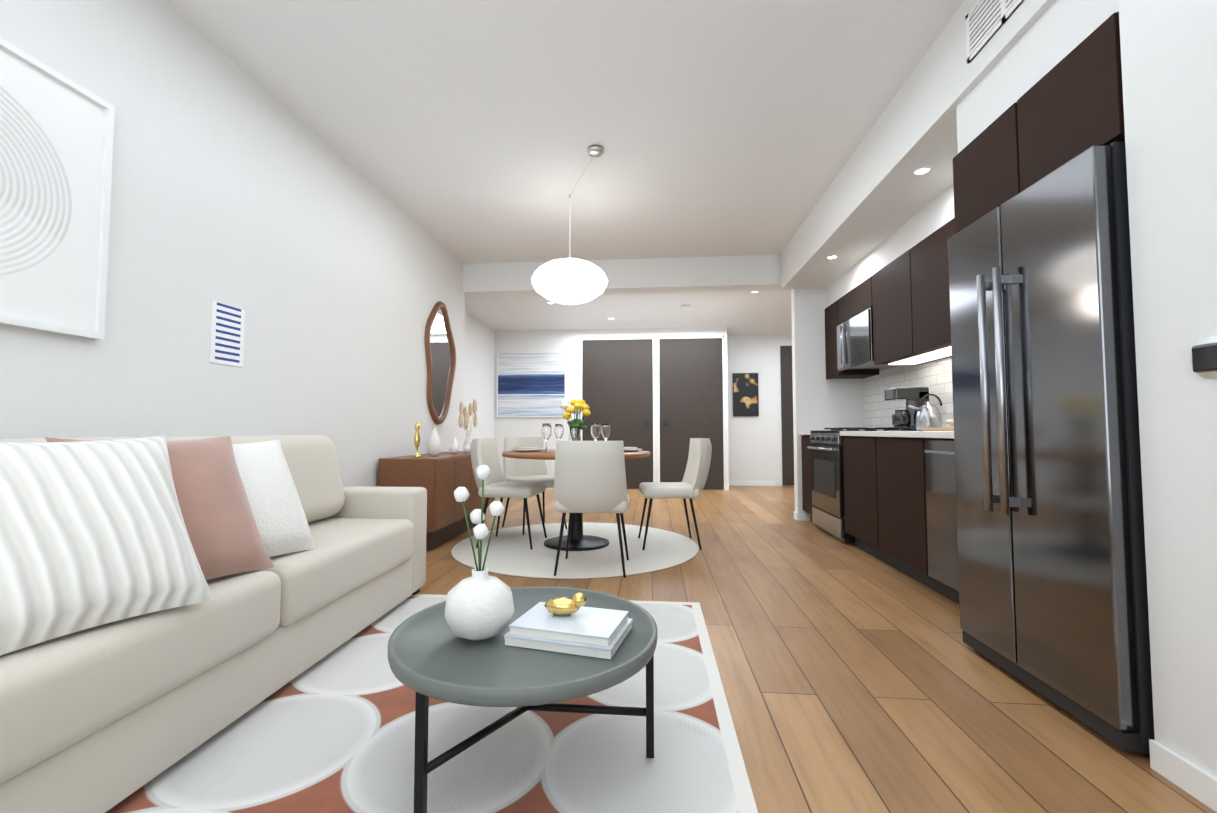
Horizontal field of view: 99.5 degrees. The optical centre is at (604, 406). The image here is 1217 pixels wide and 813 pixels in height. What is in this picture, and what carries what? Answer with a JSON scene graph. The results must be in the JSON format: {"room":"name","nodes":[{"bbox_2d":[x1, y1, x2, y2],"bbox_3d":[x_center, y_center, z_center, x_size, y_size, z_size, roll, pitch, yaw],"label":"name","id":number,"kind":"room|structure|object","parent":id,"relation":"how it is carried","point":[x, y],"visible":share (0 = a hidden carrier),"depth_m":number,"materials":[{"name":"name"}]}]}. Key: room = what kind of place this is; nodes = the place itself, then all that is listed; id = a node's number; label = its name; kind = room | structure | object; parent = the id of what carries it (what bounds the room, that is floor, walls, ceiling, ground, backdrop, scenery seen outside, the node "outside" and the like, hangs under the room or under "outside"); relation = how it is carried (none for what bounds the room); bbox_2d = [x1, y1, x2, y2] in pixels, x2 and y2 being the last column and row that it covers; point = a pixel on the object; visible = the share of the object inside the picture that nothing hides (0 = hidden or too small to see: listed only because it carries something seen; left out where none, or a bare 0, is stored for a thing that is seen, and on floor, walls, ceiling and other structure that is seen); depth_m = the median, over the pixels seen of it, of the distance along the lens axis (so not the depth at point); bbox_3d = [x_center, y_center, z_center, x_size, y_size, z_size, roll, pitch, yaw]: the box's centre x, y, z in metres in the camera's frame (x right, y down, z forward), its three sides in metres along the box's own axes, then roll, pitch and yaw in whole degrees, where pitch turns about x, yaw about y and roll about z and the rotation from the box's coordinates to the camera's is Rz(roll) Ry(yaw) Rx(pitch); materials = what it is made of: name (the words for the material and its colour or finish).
{"room":"dining room and kitchen","nodes":[
{"label":"dining room and kitchen","id":0,"kind":"room"},
{"bbox_2d":[0,0,464,486],"bbox_3d":[-2.191,-0.401,1.660,0.440,2.800,8.400,0,-3,5],"label":"wall","id":1,"kind":"structure","parent":0,"point":[332,273],"depth_m":2.54,"materials":[{"name":"paint"}]},
{"bbox_2d":[0,37,114,339],"bbox_3d":[-1.964,-0.732,1.535,0.034,0.914,0.904,0,-3,5],"label":"art","id":2,"kind":"object","parent":1,"relation":"attached to","point":[56,141],"visible":0.97,"depth_m":1.81},
{"bbox_2d":[210,300,244,366],"bbox_3d":[-1.884,-0.357,2.575,0.003,0.300,0.200,0,-3,5],"label":"art print","id":3,"kind":"object","parent":1,"relation":"attached to","point":[227,335],"visible":1,"depth_m":2.57,"materials":[{"name":"paper"}]},
{"bbox_2d":[425,301,455,424],"bbox_3d":[-1.634,-0.435,5.153,0.033,1.239,0.712,0,-3,5],"label":"mirror","id":4,"kind":"object","parent":1,"relation":"attached to","point":[440,349],"visible":1,"depth_m":5.12,"materials":[{"name":"brown wood"}]},
{"bbox_2d":[463,312,494,443],"bbox_3d":[-1.978,-0.021,7.127,0.130,2.560,2.550,0,-3,5],"label":"wall","id":5,"kind":"structure","parent":0,"point":[479,367],"depth_m":7.68,"materials":[{"name":"paint"}]},
{"bbox_2d":[165,0,964,263],"bbox_3d":[-0.035,-1.859,1.533,4.770,0.100,8.400,0,-3,5],"label":"ceiling","id":6,"kind":"structure","parent":0,"point":[466,131],"depth_m":2.95,"materials":[{"name":"paint"}]},
{"bbox_2d":[531,145,607,304],"bbox_3d":[-0.283,-1.263,3.888,0.637,0.864,1.007,0,-3,5],"label":"pendant lamp","id":7,"kind":"object","parent":6,"relation":"hanging from","point":[570,281],"visible":1,"depth_m":3.87,"materials":[{"name":"white glass"}]},
{"bbox_2d":[463,254,786,296],"bbox_3d":[0.209,-1.448,5.744,3.610,0.320,0.220,0,-3,5],"label":"header beam","id":8,"kind":"structure","parent":6,"relation":"attached to","point":[714,273],"depth_m":5.61,"materials":[{"name":"paint"}]},
{"bbox_2d":[494,327,728,489],"bbox_3d":[0.037,0.050,8.639,3.870,2.560,0.830,0,-3,5],"label":"wall","id":9,"kind":"structure","parent":0,"point":[568,342],"depth_m":8.30,"materials":[{"name":"paint"}]},
{"bbox_2d":[497,352,565,416],"bbox_3d":[-1.192,-0.354,8.337,1.124,1.054,0.029,0,-3,5],"label":"art","id":10,"kind":"object","parent":9,"relation":"attached to","point":[531,384],"visible":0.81,"depth_m":8.34},
{"bbox_2d":[465,289,791,334],"bbox_3d":[1.212,-1.461,7.382,6.450,0.340,3.500,0,-3,5],"label":"ceiling","id":11,"kind":"structure","parent":0,"point":[761,312],"depth_m":7.13,"materials":[{"name":"paint"}]},
{"bbox_2d":[681,304,689,308],"bbox_3d":[1.058,-1.303,6.735,0.120,0.035,0.120,0,-3,5],"label":"smoke detector","id":12,"kind":"object","parent":11,"relation":"attached to","point":[686,306],"visible":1,"depth_m":6.70,"materials":[{"name":"white plastic"}]},
{"bbox_2d":[581,336,793,489],"bbox_3d":[1.712,0.114,8.399,4.150,2.410,0.794,0,-3,5],"label":"closet doors","id":13,"kind":"structure","parent":0,"point":[619,385],"depth_m":8.14,"materials":[{"name":"brown wood"}]},
{"bbox_2d":[727,334,793,485],"bbox_3d":[3.283,0.054,8.720,2.580,2.560,0.120,0,-3,5],"label":"wall","id":14,"kind":"structure","parent":0,"point":[754,448],"depth_m":8.72,"materials":[{"name":"paint"}]},
{"bbox_2d":[732,373,758,415],"bbox_3d":[2.389,-0.200,8.737,0.424,0.734,0.029,0,-3,5],"label":"art","id":15,"kind":"object","parent":14,"relation":"attached to","point":[745,395],"visible":0.94,"depth_m":8.74,"materials":[{"name":"black paper"}]},
{"bbox_2d":[726,481,774,485],"bbox_3d":[2.425,1.296,8.671,0.870,0.075,0.012,0,-3,5],"label":"baseboard","id":16,"kind":"structure","parent":14,"relation":"attached to","point":[731,483],"depth_m":8.66,"materials":[{"name":"white wood"}]},
{"bbox_2d":[417,486,1216,812],"bbox_3d":[0.779,1.097,3.053,6.550,0.060,11.950,0,-3,5],"label":"floor","id":17,"kind":"structure","parent":0,"point":[855,678],"depth_m":1.88,"materials":[{"name":"brown wood"}]},
{"bbox_2d":[0,435,426,812],"bbox_3d":[-1.477,0.547,1.793,0.846,0.897,2.424,0,-3,4],"label":"sofa","id":18,"kind":"object","parent":17,"relation":"on","point":[166,603],"visible":1,"depth_m":1.35,"materials":[{"name":"fabric"}]},
{"bbox_2d":[106,594,757,812],"bbox_3d":[-0.417,0.994,1.603,1.630,0.007,2.440,0,-3,5],"label":"rug","id":19,"kind":"object","parent":17,"relation":"on","point":[333,731],"visible":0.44,"depth_m":1.47,"materials":[{"name":"white fabric"}]},
{"bbox_2d":[388,586,656,812],"bbox_3d":[-0.223,0.808,1.484,0.748,0.347,0.748,0,-3,5],"label":"coffee table","id":20,"kind":"object","parent":19,"relation":"on","point":[430,654],"visible":0.81,"depth_m":1.30,"materials":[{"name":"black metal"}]},
{"bbox_2d":[444,465,513,640],"bbox_3d":[-0.356,0.411,1.475,0.202,0.481,0.202,0,-3,5],"label":"round vase","id":21,"kind":"object","parent":20,"relation":"on","point":[479,605],"visible":1,"depth_m":1.42,"materials":[{"name":"white ceramic"}]},
{"bbox_2d":[504,593,632,658],"bbox_3d":[-0.096,0.593,1.462,0.304,0.115,0.224,-1,-3,17],"label":"books","id":22,"kind":"object","parent":20,"relation":"on","point":[574,625],"visible":1,"depth_m":1.40,"materials":[{"name":"paper"}]},
{"bbox_2d":[378,451,494,550],"bbox_3d":[-1.433,0.785,4.631,0.462,0.707,1.480,0,-3,5],"label":"sideboard","id":23,"kind":"object","parent":17,"relation":"on","point":[441,477],"visible":0.54,"depth_m":4.01,"materials":[{"name":"brown wood"}]},
{"bbox_2d":[413,422,420,456],"bbox_3d":[-1.486,0.264,4.078,0.060,0.275,0.060,0,-3,5],"label":"figurine","id":24,"kind":"object","parent":23,"relation":"on","point":[417,439],"visible":1,"depth_m":4.06,"materials":[{"name":"gold metal"}]},
{"bbox_2d":[427,427,440,455],"bbox_3d":[-1.449,0.293,4.375,0.116,0.245,0.116,0,-3,5],"label":"vase","id":25,"kind":"object","parent":23,"relation":"on","point":[434,446],"visible":1,"depth_m":4.34,"materials":[{"name":"ceramic"}]},
{"bbox_2d":[450,441,458,452],"bbox_3d":[-1.401,0.385,4.788,0.079,0.100,0.079,0,-3,-4],"label":"jar","id":26,"kind":"object","parent":23,"relation":"on","point":[454,447],"depth_m":4.76,"materials":[{"name":"ceramic"}]},
{"bbox_2d":[463,444,469,452],"bbox_3d":[-1.333,0.404,4.981,0.069,0.080,0.069,0,-3,-4],"label":"jar","id":27,"kind":"object","parent":23,"relation":"on","point":[466,448],"depth_m":4.96,"materials":[{"name":"ceramic"}]},
{"bbox_2d":[459,400,477,445],"bbox_3d":[-1.372,0.192,5.237,0.176,0.528,0.210,0,-3,5],"label":"vase","id":28,"kind":"object","parent":23,"relation":"on","point":[465,413],"visible":0.92,"depth_m":5.20,"materials":[{"name":"ceramic"}]},
{"bbox_2d":[451,522,698,578],"bbox_3d":[-0.229,1.115,4.174,1.950,0.007,1.950,0,-3,5],"label":"round rug","id":29,"kind":"object","parent":17,"relation":"on","point":[511,552],"visible":0.83,"depth_m":3.84,"materials":[{"name":"white fabric"}]},
{"bbox_2d":[470,438,546,549],"bbox_3d":[-0.806,0.687,4.228,0.592,0.851,0.492,0,-3,5],"label":"dining chair","id":30,"kind":"object","parent":29,"relation":"on","point":[483,451],"visible":0.88,"depth_m":4.12,"materials":[{"name":"fabric"}]},
{"bbox_2d":[502,437,566,534],"bbox_3d":[-0.695,0.719,4.892,0.483,0.851,0.582,2,-3,-35],"label":"dining chair","id":31,"kind":"object","parent":29,"relation":"on","point":[524,470],"visible":0.71,"depth_m":5.01,"materials":[{"name":"fabric"}]},
{"bbox_2d":[502,449,649,550],"bbox_3d":[-0.229,0.739,4.192,1.200,0.741,1.200,0,-3,5],"label":"dining table","id":32,"kind":"object","parent":29,"relation":"on","point":[579,541],"visible":0.5,"depth_m":4.04,"materials":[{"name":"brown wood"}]},
{"bbox_2d":[511,447,543,451],"bbox_3d":[-0.628,0.349,4.191,0.274,0.034,0.274,0,-3,5],"label":"plate","id":33,"kind":"object","parent":32,"relation":"on","point":[526,449],"visible":1,"depth_m":4.12,"materials":[{"name":"ceramic"}]},
{"bbox_2d":[541,423,551,451],"bbox_3d":[-0.460,0.247,4.057,0.080,0.225,0.080,0,-3,5],"label":"wine glass","id":34,"kind":"object","parent":32,"relation":"on","point":[546,428],"visible":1,"depth_m":4.03,"materials":[{"name":"clear glass"}]},
{"bbox_2d":[554,424,563,439],"bbox_3d":[-0.394,0.265,4.440,0.080,0.225,0.080,0,-3,5],"label":"wine glass","id":35,"kind":"object","parent":32,"relation":"on","point":[558,430],"visible":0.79,"depth_m":4.41,"materials":[{"name":"clear glass"}]},
{"bbox_2d":[560,399,590,440],"bbox_3d":[-0.242,0.151,4.244,0.254,0.434,0.283,0,-3,5],"label":"flower vase","id":36,"kind":"object","parent":32,"relation":"on","point":[576,424],"visible":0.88,"depth_m":4.21,"materials":[{"name":"clear glass"}]},
{"bbox_2d":[590,423,600,440],"bbox_3d":[-0.071,0.243,3.984,0.080,0.225,0.080,0,-3,5],"label":"wine glass","id":37,"kind":"object","parent":32,"relation":"on","point":[595,430],"visible":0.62,"depth_m":3.96,"materials":[{"name":"clear glass"}]},
{"bbox_2d":[601,424,610,439],"bbox_3d":[0.011,0.261,4.360,0.080,0.225,0.080,0,-3,5],"label":"wine glass","id":38,"kind":"object","parent":32,"relation":"on","point":[606,430],"visible":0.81,"depth_m":4.33,"materials":[{"name":"clear glass"}]},
{"bbox_2d":[624,447,641,451],"bbox_3d":[0.171,0.350,4.209,0.274,0.034,0.274,0,-3,5],"label":"plate","id":39,"kind":"object","parent":32,"relation":"on","point":[629,449],"visible":0.58,"depth_m":4.13,"materials":[{"name":"ceramic"}]},
{"bbox_2d":[554,441,629,577],"bbox_3d":[-0.081,0.648,3.395,0.483,0.851,0.582,0,-3,5],"label":"dining chair","id":40,"kind":"object","parent":29,"relation":"on","point":[590,476],"visible":1,"depth_m":3.18,"materials":[{"name":"fabric"}]},
{"bbox_2d":[638,438,711,549],"bbox_3d":[0.576,0.685,4.176,0.582,0.851,0.483,0,-3,0],"label":"dining chair","id":41,"kind":"object","parent":29,"relation":"on","point":[691,485],"visible":1,"depth_m":3.99,"materials":[{"name":"fabric"}]},
{"bbox_2d":[801,435,812,520],"bbox_3d":[2.330,0.723,5.096,0.628,0.881,0.380,0,-3,5],"label":"base cabinet","id":42,"kind":"object","parent":17,"relation":"on","point":[805,439],"depth_m":5.15,"materials":[{"name":"brown wood"}]},
{"bbox_2d":[799,431,810,434],"bbox_3d":[2.319,0.262,5.118,0.650,0.038,0.380,0,-3,5],"label":"countertop","id":43,"kind":"structure","parent":42,"relation":"on","point":[800,432],"depth_m":5.12,"materials":[{"name":"white stone"}]},
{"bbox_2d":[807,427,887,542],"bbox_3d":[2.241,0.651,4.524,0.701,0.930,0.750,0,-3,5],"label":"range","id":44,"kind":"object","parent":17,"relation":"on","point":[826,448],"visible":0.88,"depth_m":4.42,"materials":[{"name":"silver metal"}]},
{"bbox_2d":[840,435,874,556],"bbox_3d":[2.214,0.663,3.821,0.628,0.881,0.623,0,-3,5],"label":"base cabinet","id":45,"kind":"object","parent":17,"relation":"on","point":[858,469],"depth_m":3.84,"materials":[{"name":"brown wood"}]},
{"bbox_2d":[871,435,922,583],"bbox_3d":[2.157,0.633,3.198,0.628,0.881,0.630,0,-3,5],"label":"base cabinet","id":46,"kind":"object","parent":17,"relation":"on","point":[900,512],"depth_m":3.24,"materials":[{"name":"brown wood"}]},
{"bbox_2d":[840,431,953,438],"bbox_3d":[2.144,0.171,3.204,0.650,0.038,1.910,0,-3,5],"label":"countertop","id":47,"kind":"structure","parent":46,"relation":"on","point":[878,434],"depth_m":3.11,"materials":[{"name":"white stone"}]},
{"bbox_2d":[884,387,928,430],"bbox_3d":[2.329,0.023,3.973,0.240,0.328,0.200,0,-3,5],"label":"coffee maker","id":48,"kind":"object","parent":47,"relation":"on","point":[903,420],"visible":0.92,"depth_m":3.91,"materials":[{"name":"grey metal"}]},
{"bbox_2d":[908,394,941,430],"bbox_3d":[2.283,0.040,3.665,0.230,0.265,0.164,0,-3,5],"label":"kettle","id":49,"kind":"object","parent":47,"relation":"on","point":[928,414],"visible":0.96,"depth_m":3.62,"materials":[{"name":"silver metal"}]},
{"bbox_2d":[921,419,953,430],"bbox_3d":[2.241,0.117,3.217,0.280,0.070,0.450,0,-3,5],"label":"cutting board","id":50,"kind":"object","parent":47,"relation":"on","point":[951,422],"visible":0.29,"depth_m":3.23,"materials":[{"name":"wood"}]},
{"bbox_2d":[919,439,958,603],"bbox_3d":[2.099,0.603,2.557,0.628,0.881,0.657,0,-3,5],"label":"dishwasher","id":51,"kind":"object","parent":17,"relation":"on","point":[937,482],"depth_m":2.78,"materials":[{"name":"silver metal"}]},
{"bbox_2d":[948,141,1154,753],"bbox_3d":[1.860,0.110,1.833,0.868,1.755,0.765,0,-3,5],"label":"fridge","id":52,"kind":"object","parent":17,"relation":"on","point":[1053,599],"visible":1,"depth_m":1.67,"materials":[{"name":"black metal"}]},
{"bbox_2d":[1149,740,1216,811],"bbox_3d":[1.308,0.851,-0.704,0.013,0.075,4.250,0,-3,5],"label":"baseboard","id":53,"kind":"structure","parent":17,"relation":"on","point":[1193,780],"depth_m":1.32,"materials":[{"name":"white wood"}]},
{"bbox_2d":[791,289,863,512],"bbox_3d":[3.129,-0.227,5.329,2.270,2.800,0.120,0,-3,5],"label":"wall","id":54,"kind":"structure","parent":0,"point":[821,401],"depth_m":5.36,"materials":[{"name":"paint"}]},
{"bbox_2d":[826,185,953,307],"bbox_3d":[2.352,-1.204,3.838,0.360,0.210,3.080,0,-3,5],"label":"cabinet filler","id":55,"kind":"structure","parent":0,"point":[937,213],"depth_m":3.80,"materials":[{"name":"paint"}]},
{"bbox_2d":[879,364,919,373],"bbox_3d":[2.512,-0.126,3.345,0.040,2.410,3.930,0,-3,5],"label":"wall","id":56,"kind":"structure","parent":0,"point":[894,369],"depth_m":4.60,"materials":[{"name":"paint"}]},
{"bbox_2d":[825,302,874,378],"bbox_3d":[2.447,-0.664,5.148,0.392,0.735,0.385,0,-3,5],"label":"upper cabinet","id":57,"kind":"object","parent":56,"relation":"attached to","point":[830,310],"depth_m":5.19,"materials":[{"name":"brown wood"}]},
{"bbox_2d":[835,280,892,374],"bbox_3d":[2.395,-0.691,4.574,0.392,0.735,0.770,0,-3,5],"label":"upper cabinet","id":58,"kind":"object","parent":56,"relation":"attached to","point":[851,309],"depth_m":4.64,"materials":[{"name":"brown wood"}]},
{"bbox_2d":[863,357,953,429],"bbox_3d":[2.527,-0.091,3.769,0.008,0.540,3.080,0,-3,5],"label":"backsplash","id":59,"kind":"structure","parent":56,"relation":"attached to","point":[935,377],"depth_m":4.42,"materials":[{"name":"tile"}]},
{"bbox_2d":[867,254,951,366],"bbox_3d":[2.331,-0.724,3.875,0.392,0.735,0.635,0,-3,5],"label":"upper cabinet","id":60,"kind":"object","parent":56,"relation":"attached to","point":[886,317],"depth_m":3.94,"materials":[{"name":"brown wood"}]},
{"bbox_2d":[903,223,950,354],"bbox_3d":[2.273,-0.754,3.241,0.392,0.735,0.640,0,-3,5],"label":"upper cabinet","id":61,"kind":"object","parent":56,"relation":"attached to","point":[926,295],"depth_m":3.37,"materials":[{"name":"brown wood"}]},
{"bbox_2d":[947,110,1010,242],"bbox_3d":[1.939,-0.956,2.102,0.750,0.380,0.415,0,-3,5],"label":"upper cabinet","id":62,"kind":"object","parent":56,"relation":"attached to","point":[982,170],"depth_m":2.13,"materials":[{"name":"brown wood"}]},
{"bbox_2d":[1007,11,1124,197],"bbox_3d":[1.901,-0.976,1.687,0.750,0.380,0.420,0,-3,5],"label":"upper cabinet","id":63,"kind":"object","parent":56,"relation":"attached to","point":[1077,106],"depth_m":1.68,"materials":[{"name":"brown wood"}]},
{"bbox_2d":[781,0,1055,289],"bbox_3d":[2.109,-1.522,3.448,0.850,0.390,3.930,0,-3,5],"label":"ceiling soffit","id":64,"kind":"structure","parent":0,"point":[876,193],"depth_m":3.05,"materials":[{"name":"paint"}]},
{"bbox_2d":[826,255,838,258],"bbox_3d":[1.952,-1.278,4.411,0.100,0.005,0.100,0,-3,5],"label":"recessed light","id":65,"kind":"object","parent":64,"relation":"in","point":[833,256],"visible":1,"depth_m":4.41,"materials":[{"name":"white plastic"}]},
{"bbox_2d":[912,166,932,175],"bbox_3d":[1.818,-1.347,2.949,0.100,0.005,0.100,0,-3,5],"label":"recessed light","id":66,"kind":"object","parent":64,"relation":"in","point":[923,170],"visible":1,"depth_m":2.94,"materials":[{"name":"white plastic"}]},
{"bbox_2d":[965,0,1023,62],"bbox_3d":[1.543,-1.592,1.990,0.011,0.210,0.460,0,-3,5],"label":"air vent","id":67,"kind":"object","parent":64,"relation":"in","point":[986,20],"visible":0.98,"depth_m":2.10,"materials":[{"name":"white metal"}]},
{"bbox_2d":[956,0,1118,152],"bbox_3d":[1.964,-1.280,1.902,0.780,0.240,0.850,0,-3,5],"label":"wall","id":68,"kind":"structure","parent":0,"point":[1056,33],"depth_m":1.91,"materials":[{"name":"paint"}]},
{"bbox_2d":[1118,0,1216,777],"bbox_3d":[1.738,-0.512,-0.678,0.850,2.800,4.250,0,-3,5],"label":"wall","id":69,"kind":"structure","parent":0,"point":[1169,63],"depth_m":1.35,"materials":[{"name":"paint"}]},
{"bbox_2d":[1190,336,1216,378],"bbox_3d":[1.478,-0.120,1.258,0.021,0.104,0.104,0,-3,5],"label":"switch","id":70,"kind":"object","parent":69,"relation":"attached to","point":[1203,358],"visible":1,"depth_m":1.26,"materials":[{"name":"black plastic"}]}
]}

